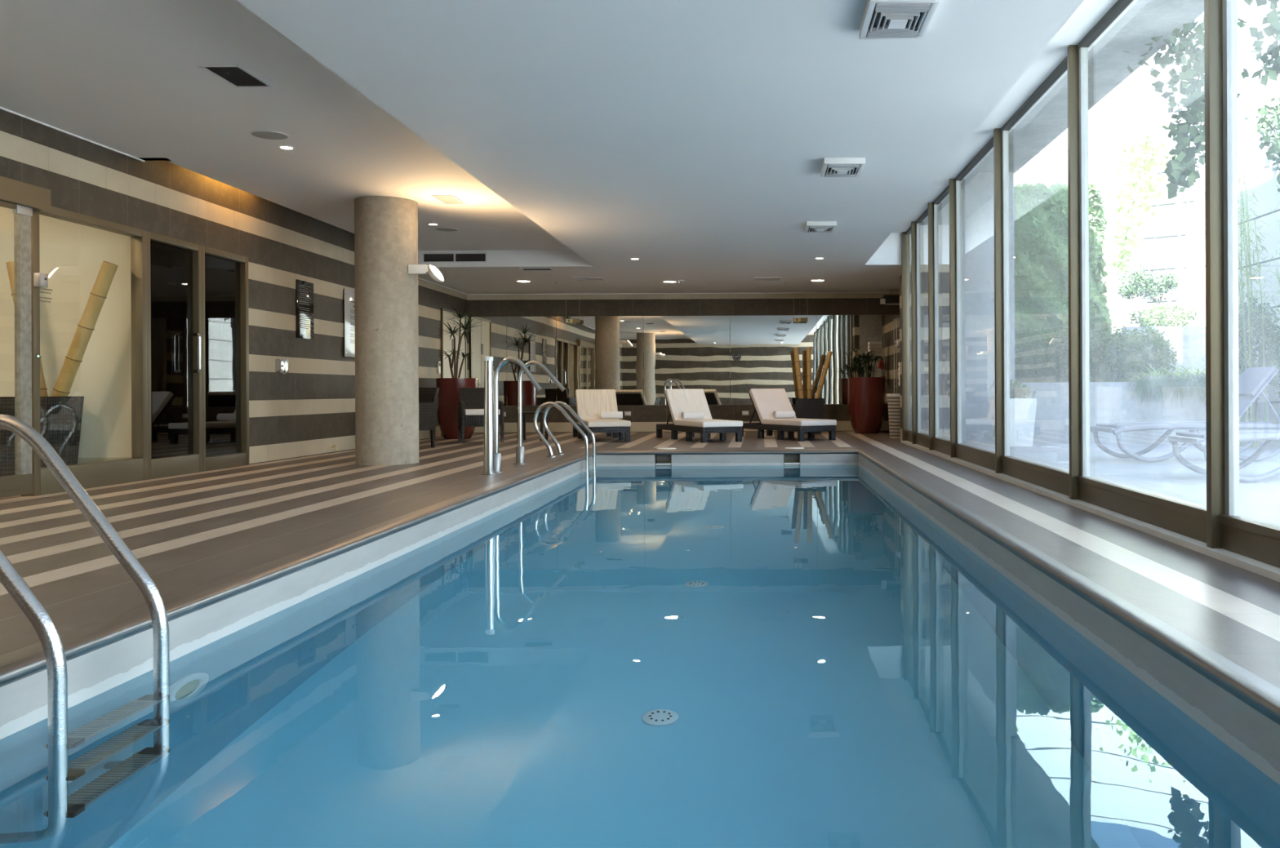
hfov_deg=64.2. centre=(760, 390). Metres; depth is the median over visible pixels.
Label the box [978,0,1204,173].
ceiling
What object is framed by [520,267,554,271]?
ceiling vent
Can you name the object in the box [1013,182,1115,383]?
hedge
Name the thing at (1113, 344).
shrub
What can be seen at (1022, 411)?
planter
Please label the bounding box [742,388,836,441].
sun lounger
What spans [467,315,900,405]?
wall mirror
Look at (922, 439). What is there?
window
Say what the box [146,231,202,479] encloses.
door
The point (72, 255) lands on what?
wall
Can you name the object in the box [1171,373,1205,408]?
rosemary
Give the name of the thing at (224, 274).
door
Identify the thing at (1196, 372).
clump
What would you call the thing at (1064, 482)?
window
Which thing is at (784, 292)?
trim
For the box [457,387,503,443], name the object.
wicker armchair
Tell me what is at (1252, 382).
cushion
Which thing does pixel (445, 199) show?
ceiling light
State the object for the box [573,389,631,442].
sun lounger
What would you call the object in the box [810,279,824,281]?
recessed light
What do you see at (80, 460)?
baseboard
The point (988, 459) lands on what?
window
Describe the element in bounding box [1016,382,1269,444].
wall
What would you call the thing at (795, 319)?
hanging sign
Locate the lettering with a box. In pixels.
[40,288,53,302]
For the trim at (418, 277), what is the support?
attached to the wall at (309, 410)
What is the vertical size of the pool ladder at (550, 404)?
1.483 m
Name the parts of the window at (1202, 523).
rail, rail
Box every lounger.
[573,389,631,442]
[656,388,742,443]
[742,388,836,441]
[1089,366,1279,462]
[1167,429,1279,482]
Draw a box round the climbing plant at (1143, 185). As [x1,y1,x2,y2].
[1092,93,1191,279]
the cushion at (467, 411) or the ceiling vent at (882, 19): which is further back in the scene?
the cushion at (467, 411)
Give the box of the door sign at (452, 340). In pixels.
[451,338,453,351]
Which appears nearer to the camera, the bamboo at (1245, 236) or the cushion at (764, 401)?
the bamboo at (1245, 236)
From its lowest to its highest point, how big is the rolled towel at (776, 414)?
0.111 m
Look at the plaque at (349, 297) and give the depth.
12.85 m
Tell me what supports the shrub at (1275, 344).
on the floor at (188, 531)
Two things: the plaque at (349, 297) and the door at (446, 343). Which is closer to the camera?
the plaque at (349, 297)
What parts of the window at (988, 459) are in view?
rail, rail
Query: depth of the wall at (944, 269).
14.15 m
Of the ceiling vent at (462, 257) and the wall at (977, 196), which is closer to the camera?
the ceiling vent at (462, 257)
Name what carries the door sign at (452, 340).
attached to the door at (446, 343)
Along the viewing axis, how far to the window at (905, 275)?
14.06 m
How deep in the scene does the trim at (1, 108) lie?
7.66 m
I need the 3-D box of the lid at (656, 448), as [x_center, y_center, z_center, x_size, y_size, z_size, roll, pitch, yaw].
[-1.196,0.736,12.860,0.250,0.009,0.250,0,0,0]
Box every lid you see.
[656,448,675,449]
[785,447,804,448]
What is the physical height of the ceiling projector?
0.360 m
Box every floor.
[0,431,1279,688]
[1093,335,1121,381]
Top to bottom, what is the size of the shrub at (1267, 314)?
1.930 m
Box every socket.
[494,453,501,471]
[515,446,524,462]
[624,411,631,416]
[742,410,748,415]
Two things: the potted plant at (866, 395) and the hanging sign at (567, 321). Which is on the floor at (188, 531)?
the potted plant at (866, 395)
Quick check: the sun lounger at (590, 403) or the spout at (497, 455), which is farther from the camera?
the sun lounger at (590, 403)
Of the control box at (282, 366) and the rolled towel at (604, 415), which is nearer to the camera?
the control box at (282, 366)
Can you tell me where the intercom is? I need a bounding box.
[436,361,440,373]
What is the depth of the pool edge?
3.73 m
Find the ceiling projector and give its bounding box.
[880,288,899,305]
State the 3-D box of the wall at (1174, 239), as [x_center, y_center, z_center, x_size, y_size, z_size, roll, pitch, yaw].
[7.747,-3.052,16.510,4.623,7.500,12.621,0,0,-32]
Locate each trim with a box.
[0,106,145,162]
[0,175,50,212]
[417,277,468,294]
[468,292,899,294]
[900,440,1279,582]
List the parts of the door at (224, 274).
glass pane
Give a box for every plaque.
[295,279,314,339]
[342,288,355,357]
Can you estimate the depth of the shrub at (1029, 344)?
14.61 m
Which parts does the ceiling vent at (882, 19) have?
plate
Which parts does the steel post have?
plate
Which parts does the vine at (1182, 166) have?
stem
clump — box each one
[1118,360,1204,382]
[1160,361,1205,380]
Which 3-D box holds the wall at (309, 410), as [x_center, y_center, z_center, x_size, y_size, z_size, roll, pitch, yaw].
[-5.314,-0.764,7.900,0.120,3.050,20.400,0,0,0]
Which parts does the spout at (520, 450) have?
plate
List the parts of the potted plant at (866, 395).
pot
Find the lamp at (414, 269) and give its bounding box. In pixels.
[408,264,444,282]
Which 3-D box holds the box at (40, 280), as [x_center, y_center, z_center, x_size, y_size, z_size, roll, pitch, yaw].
[-5.206,-0.800,7.310,0.056,0.100,0.080,0,0,0]
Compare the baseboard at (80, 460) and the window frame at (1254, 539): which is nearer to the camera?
the window frame at (1254, 539)
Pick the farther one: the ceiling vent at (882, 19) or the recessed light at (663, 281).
the recessed light at (663, 281)
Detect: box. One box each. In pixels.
[33,272,48,288]
[275,358,288,373]
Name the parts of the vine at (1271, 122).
stem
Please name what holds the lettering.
attached to the window at (135, 468)
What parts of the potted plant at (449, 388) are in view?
pot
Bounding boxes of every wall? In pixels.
[0,109,467,464]
[0,206,131,457]
[466,293,899,433]
[899,0,1150,440]
[925,172,1014,441]
[1013,6,1279,333]
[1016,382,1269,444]
[1121,326,1205,382]
[1237,123,1279,444]
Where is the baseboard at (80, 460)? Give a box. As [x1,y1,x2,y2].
[77,457,131,463]
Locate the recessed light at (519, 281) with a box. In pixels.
[515,280,530,282]
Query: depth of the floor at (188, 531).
5.88 m
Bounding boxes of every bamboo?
[1200,165,1279,448]
[1258,173,1279,395]
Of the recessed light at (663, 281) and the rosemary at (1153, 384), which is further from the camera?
the recessed light at (663, 281)
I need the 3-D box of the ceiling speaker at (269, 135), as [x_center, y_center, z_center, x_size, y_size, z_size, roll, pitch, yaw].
[-3.769,-1.963,7.760,0.270,0.008,0.270,0,0,0]
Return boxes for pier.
[1014,188,1064,351]
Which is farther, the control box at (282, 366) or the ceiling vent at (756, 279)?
the ceiling vent at (756, 279)
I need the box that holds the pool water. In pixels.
[0,465,1279,847]
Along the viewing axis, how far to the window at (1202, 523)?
4.45 m
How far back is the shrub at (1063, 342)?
14.52 m
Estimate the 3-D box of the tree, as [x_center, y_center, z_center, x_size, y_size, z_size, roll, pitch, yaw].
[6.590,-1.520,17.191,1.120,1.264,0.627,0,0,3]
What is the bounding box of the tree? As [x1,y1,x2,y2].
[1112,264,1181,325]
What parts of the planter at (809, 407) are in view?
planter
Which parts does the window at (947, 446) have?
rail, rail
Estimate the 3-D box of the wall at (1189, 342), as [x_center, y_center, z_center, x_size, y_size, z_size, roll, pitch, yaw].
[6.874,-0.138,15.400,2.650,1.680,0.200,0,0,0]
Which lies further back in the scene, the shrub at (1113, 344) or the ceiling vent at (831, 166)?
the shrub at (1113, 344)
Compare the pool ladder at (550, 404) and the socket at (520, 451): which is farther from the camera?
the pool ladder at (550, 404)
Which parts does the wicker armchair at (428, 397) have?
arm panel, backrest, leg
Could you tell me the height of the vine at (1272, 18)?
1.435 m
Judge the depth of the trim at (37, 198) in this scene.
7.08 m
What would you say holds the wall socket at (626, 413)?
attached to the wall at (643, 418)
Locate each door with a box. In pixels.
[0,200,33,497]
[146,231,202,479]
[201,245,248,471]
[440,307,466,436]
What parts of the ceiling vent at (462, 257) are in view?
grille panel, grille panel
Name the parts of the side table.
leg, leg, leg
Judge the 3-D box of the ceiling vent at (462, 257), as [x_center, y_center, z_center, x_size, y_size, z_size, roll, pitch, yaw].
[-4.279,-1.862,14.139,0.920,0.145,0.022,0,0,0]
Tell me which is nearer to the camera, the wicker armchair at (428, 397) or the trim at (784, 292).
the wicker armchair at (428, 397)
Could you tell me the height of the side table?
0.430 m
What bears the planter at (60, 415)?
on the floor
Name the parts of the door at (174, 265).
glass pane, pull handle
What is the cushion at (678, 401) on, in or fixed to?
on the sun lounger at (678, 401)
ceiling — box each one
[0,0,1137,293]
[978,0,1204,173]
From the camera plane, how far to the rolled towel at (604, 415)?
15.64 m
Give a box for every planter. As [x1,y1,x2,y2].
[0,261,118,476]
[793,346,832,434]
[989,379,1036,446]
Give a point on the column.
(386, 228)
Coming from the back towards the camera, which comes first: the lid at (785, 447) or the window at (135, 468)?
the lid at (785, 447)
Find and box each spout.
[493,356,542,473]
[513,360,565,464]
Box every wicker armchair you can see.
[418,387,439,448]
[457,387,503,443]
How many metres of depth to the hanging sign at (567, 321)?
17.89 m
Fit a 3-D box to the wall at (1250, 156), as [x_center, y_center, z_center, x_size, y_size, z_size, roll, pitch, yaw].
[6.843,-1.423,5.600,0.300,4.250,17.200,0,0,0]
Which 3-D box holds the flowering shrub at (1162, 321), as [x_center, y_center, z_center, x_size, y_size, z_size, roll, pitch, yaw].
[6.319,-1.151,15.752,1.142,0.528,0.552,0,0,0]
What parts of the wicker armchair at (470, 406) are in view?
leg, arm panel, leg, backrest, seat, arm panel, leg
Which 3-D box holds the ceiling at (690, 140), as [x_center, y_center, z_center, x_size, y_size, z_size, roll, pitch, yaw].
[-1.310,-2.054,7.900,8.100,0.610,20.400,0,0,0]
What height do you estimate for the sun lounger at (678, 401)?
0.768 m
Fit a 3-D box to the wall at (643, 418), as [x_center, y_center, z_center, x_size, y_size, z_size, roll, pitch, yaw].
[-1.314,-0.759,18.175,8.120,3.000,0.150,0,0,0]
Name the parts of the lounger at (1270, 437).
rail, sling seat, rail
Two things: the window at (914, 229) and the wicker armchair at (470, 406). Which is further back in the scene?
the wicker armchair at (470, 406)
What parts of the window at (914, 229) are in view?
rail, rail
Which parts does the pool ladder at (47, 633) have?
handrail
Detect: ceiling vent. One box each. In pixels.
[198,64,273,87]
[422,252,488,263]
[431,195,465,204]
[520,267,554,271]
[572,277,606,280]
[754,276,782,281]
[804,221,836,233]
[820,157,865,177]
[858,0,940,39]
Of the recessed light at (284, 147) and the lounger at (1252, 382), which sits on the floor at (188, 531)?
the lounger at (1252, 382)
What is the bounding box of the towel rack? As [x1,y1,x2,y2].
[893,318,899,393]
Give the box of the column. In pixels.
[354,195,418,465]
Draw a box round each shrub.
[1014,327,1065,382]
[1045,324,1105,382]
[1088,324,1152,382]
[1117,324,1177,381]
[1128,300,1202,326]
[1238,293,1279,430]
[1266,325,1279,397]
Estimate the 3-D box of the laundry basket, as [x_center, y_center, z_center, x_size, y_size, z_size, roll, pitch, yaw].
[2.102,0.385,15.360,0.356,0.680,0.356,0,0,0]
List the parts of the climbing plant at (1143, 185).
stem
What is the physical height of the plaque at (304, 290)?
0.660 m
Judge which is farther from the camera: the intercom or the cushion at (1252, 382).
the intercom
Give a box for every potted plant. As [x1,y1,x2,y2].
[435,305,481,439]
[837,346,885,433]
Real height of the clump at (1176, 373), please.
0.498 m
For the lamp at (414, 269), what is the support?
attached to the column
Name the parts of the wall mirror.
mirror pane, mirror pane, mirror pane, mirror pane, mirror pane, mirror pane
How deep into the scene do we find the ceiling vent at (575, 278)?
15.71 m
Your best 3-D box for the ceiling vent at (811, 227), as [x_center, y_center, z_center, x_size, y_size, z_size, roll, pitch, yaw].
[0.637,-1.727,10.720,0.310,0.062,0.490,0,0,0]
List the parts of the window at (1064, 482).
rail, rail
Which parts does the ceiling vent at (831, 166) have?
plate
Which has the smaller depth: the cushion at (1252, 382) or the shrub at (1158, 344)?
the cushion at (1252, 382)
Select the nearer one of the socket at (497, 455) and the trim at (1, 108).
the trim at (1, 108)
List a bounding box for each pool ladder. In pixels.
[0,413,169,746]
[533,400,595,473]
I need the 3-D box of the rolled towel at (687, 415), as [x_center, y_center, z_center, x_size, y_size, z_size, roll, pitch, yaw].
[-1.023,0.372,15.281,0.330,0.111,0.121,0,0,-26]
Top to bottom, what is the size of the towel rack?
1.850 m
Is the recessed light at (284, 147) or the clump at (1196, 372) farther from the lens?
the clump at (1196, 372)
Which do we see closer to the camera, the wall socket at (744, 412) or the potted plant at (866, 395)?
the potted plant at (866, 395)
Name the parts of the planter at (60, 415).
planter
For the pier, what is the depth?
15.90 m
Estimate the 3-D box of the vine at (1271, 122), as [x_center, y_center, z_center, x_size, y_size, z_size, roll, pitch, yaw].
[6.627,-3.023,12.770,0.845,1.580,0.734,0,0,-28]
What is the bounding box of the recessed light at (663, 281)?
[662,280,676,282]
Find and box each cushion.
[464,408,500,415]
[575,389,631,426]
[665,388,742,427]
[749,388,836,426]
[1238,366,1275,395]
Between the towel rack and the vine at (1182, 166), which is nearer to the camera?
the vine at (1182, 166)
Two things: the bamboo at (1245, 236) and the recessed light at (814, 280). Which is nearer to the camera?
the bamboo at (1245, 236)
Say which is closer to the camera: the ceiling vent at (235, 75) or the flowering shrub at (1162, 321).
the ceiling vent at (235, 75)
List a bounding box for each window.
[21,205,147,496]
[901,231,910,440]
[906,221,920,444]
[915,202,939,449]
[933,178,961,457]
[954,128,1009,473]
[1000,44,1089,499]
[1077,0,1239,548]
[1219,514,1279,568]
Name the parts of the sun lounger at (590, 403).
leg, leg, leg, frame, leg, leg, leg, leg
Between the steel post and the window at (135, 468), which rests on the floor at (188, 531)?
the steel post
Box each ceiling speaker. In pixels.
[250,130,288,139]
[435,227,457,231]
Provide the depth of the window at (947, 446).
10.52 m
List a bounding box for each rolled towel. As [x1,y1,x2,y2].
[600,411,622,418]
[680,411,704,419]
[773,410,795,417]
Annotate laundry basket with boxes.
[886,393,900,439]
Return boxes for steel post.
[480,356,497,475]
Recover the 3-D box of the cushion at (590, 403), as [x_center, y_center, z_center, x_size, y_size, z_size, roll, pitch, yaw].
[-2.418,0.254,15.416,0.630,0.551,1.536,0,0,-17]
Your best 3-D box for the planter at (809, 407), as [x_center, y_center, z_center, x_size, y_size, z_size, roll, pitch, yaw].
[0.902,-0.009,17.250,0.677,1.480,0.480,0,0,0]
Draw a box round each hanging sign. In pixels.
[565,319,579,323]
[793,310,807,321]
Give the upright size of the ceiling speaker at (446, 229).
0.008 m
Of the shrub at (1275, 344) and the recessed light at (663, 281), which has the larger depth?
the recessed light at (663, 281)
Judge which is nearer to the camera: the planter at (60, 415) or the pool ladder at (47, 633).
the pool ladder at (47, 633)
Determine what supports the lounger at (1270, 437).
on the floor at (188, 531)
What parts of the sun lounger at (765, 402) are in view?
backrest panel, leg, leg, leg, frame, leg, leg, leg, leg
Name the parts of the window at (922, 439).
rail, rail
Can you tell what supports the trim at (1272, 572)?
attached to the wall at (944, 269)
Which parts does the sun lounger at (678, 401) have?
leg, backrest panel, leg, leg, frame, leg, leg, leg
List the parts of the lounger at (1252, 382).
sling seat, rail, rail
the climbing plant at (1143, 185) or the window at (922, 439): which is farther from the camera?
the climbing plant at (1143, 185)
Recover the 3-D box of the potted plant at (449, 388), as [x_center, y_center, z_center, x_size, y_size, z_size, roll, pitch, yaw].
[-4.787,-0.298,15.968,0.811,2.112,0.760,0,0,-35]
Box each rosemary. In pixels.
[1122,374,1187,408]
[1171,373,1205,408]
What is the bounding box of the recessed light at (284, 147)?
[278,145,294,149]
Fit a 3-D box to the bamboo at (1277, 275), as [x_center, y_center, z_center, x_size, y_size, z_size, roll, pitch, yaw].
[6.053,-0.928,10.924,0.968,3.269,1.335,0,0,0]
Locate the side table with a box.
[516,411,548,440]
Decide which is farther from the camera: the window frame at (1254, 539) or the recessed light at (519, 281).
the recessed light at (519, 281)
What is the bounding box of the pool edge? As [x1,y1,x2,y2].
[0,448,1279,785]
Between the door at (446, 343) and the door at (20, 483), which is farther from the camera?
the door at (446, 343)
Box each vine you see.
[1124,13,1261,199]
[1237,0,1279,86]
[1244,96,1279,191]
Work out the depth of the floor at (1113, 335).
15.84 m
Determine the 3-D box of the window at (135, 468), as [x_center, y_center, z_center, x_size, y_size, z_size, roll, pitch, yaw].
[-5.282,-0.302,7.945,0.100,2.125,1.350,0,0,0]
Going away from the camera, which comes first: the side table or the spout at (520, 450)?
the spout at (520, 450)
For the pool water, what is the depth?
2.89 m

